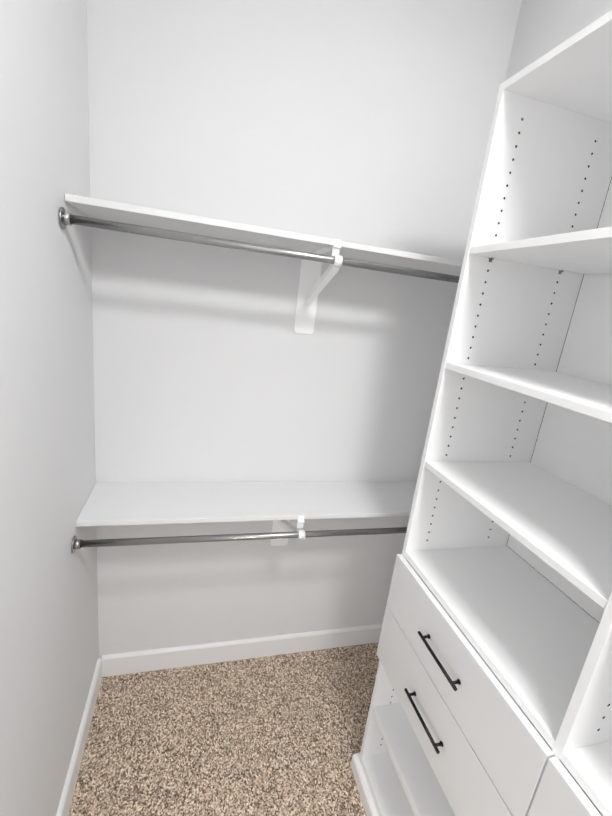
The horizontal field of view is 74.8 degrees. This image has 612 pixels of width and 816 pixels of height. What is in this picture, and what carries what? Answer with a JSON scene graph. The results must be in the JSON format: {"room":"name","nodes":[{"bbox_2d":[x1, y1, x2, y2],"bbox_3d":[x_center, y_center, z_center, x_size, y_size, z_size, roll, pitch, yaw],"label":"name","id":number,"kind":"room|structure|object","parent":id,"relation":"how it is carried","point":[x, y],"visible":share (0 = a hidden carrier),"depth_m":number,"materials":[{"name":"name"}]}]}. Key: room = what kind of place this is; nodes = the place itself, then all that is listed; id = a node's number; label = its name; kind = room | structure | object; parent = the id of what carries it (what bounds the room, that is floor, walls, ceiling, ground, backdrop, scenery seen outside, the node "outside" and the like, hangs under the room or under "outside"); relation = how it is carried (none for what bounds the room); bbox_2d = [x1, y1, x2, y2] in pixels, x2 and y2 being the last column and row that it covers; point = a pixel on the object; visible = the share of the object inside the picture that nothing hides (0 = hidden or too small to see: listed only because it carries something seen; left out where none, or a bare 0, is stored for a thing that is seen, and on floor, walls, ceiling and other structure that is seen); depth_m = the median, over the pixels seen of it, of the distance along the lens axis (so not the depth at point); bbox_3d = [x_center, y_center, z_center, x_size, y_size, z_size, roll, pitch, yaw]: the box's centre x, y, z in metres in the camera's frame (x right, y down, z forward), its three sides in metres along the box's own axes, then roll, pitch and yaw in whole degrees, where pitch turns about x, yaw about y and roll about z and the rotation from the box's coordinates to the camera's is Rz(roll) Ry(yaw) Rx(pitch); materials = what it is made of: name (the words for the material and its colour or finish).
{"room":"walk-in closet","nodes":[
{"label":"walk-in closet","id":0,"kind":"room"},
{"bbox_2d":[0,0,98,815],"bbox_3d":[-0.536,0.176,0.304,0.100,3.100,2.640,3,16,-16],"label":"wall","id":1,"kind":"structure","parent":0,"point":[49,646],"depth_m":1.05,"materials":[{"name":"paint"}]},
{"bbox_2d":[56,658,101,815],"bbox_3d":[-0.795,1.456,1.213,0.016,0.116,1.514,3,16,-16],"label":"baseboard","id":2,"kind":"structure","parent":1,"relation":"attached to","point":[71,779],"depth_m":1.57,"materials":[{"name":"paint"}]},
{"bbox_2d":[68,642,378,815],"bbox_3d":[-0.463,1.698,0.786,2.842,0.050,2.840,3,16,-16],"label":"floor","id":3,"kind":"structure","parent":0,"point":[279,735],"depth_m":1.73,"materials":[{"name":"carpet"}]},
{"bbox_2d":[350,10,611,815],"bbox_3d":[0.785,0.618,0.512,0.478,2.460,1.982,3,16,-16],"label":"shelving unit","id":4,"kind":"object","parent":3,"relation":"on","point":[492,693],"visible":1,"depth_m":1.15,"materials":[{"name":"wood"}]},
{"bbox_2d":[87,0,521,659],"bbox_3d":[-0.091,-0.171,1.798,1.742,3.100,0.100,3,16,-16],"label":"wall","id":5,"kind":"structure","parent":0,"point":[367,122],"depth_m":1.63,"materials":[{"name":"paint"}]},
{"bbox_2d":[102,624,381,676],"bbox_3d":[-0.247,1.276,2.132,1.527,0.116,0.016,3,16,-16],"label":"baseboard","id":6,"kind":"structure","parent":5,"relation":"attached to","point":[157,659],"depth_m":2.09,"materials":[{"name":"paint"}]},
{"bbox_2d":[71,481,416,552],"bbox_3d":[-0.116,0.562,1.764,1.538,0.346,0.363,3,16,-16],"label":"shelf","id":7,"kind":"object","parent":5,"relation":"attached to","point":[281,505],"visible":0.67,"depth_m":1.66,"materials":[{"name":"white wood"}]},
{"bbox_2d":[59,194,462,333],"bbox_3d":[0.009,-0.438,1.494,1.538,0.346,0.363,3,16,-16],"label":"shelf","id":8,"kind":"object","parent":5,"relation":"attached to","point":[313,253],"visible":0.88,"depth_m":1.35,"materials":[{"name":"white wood"}]},
{"bbox_2d":[505,0,611,80],"bbox_3d":[1.042,0.251,0.754,0.100,3.100,2.640,3,16,-16],"label":"wall","id":9,"kind":"structure","parent":0,"point":[543,27],"depth_m":1.45,"materials":[{"name":"paint"}]}
]}

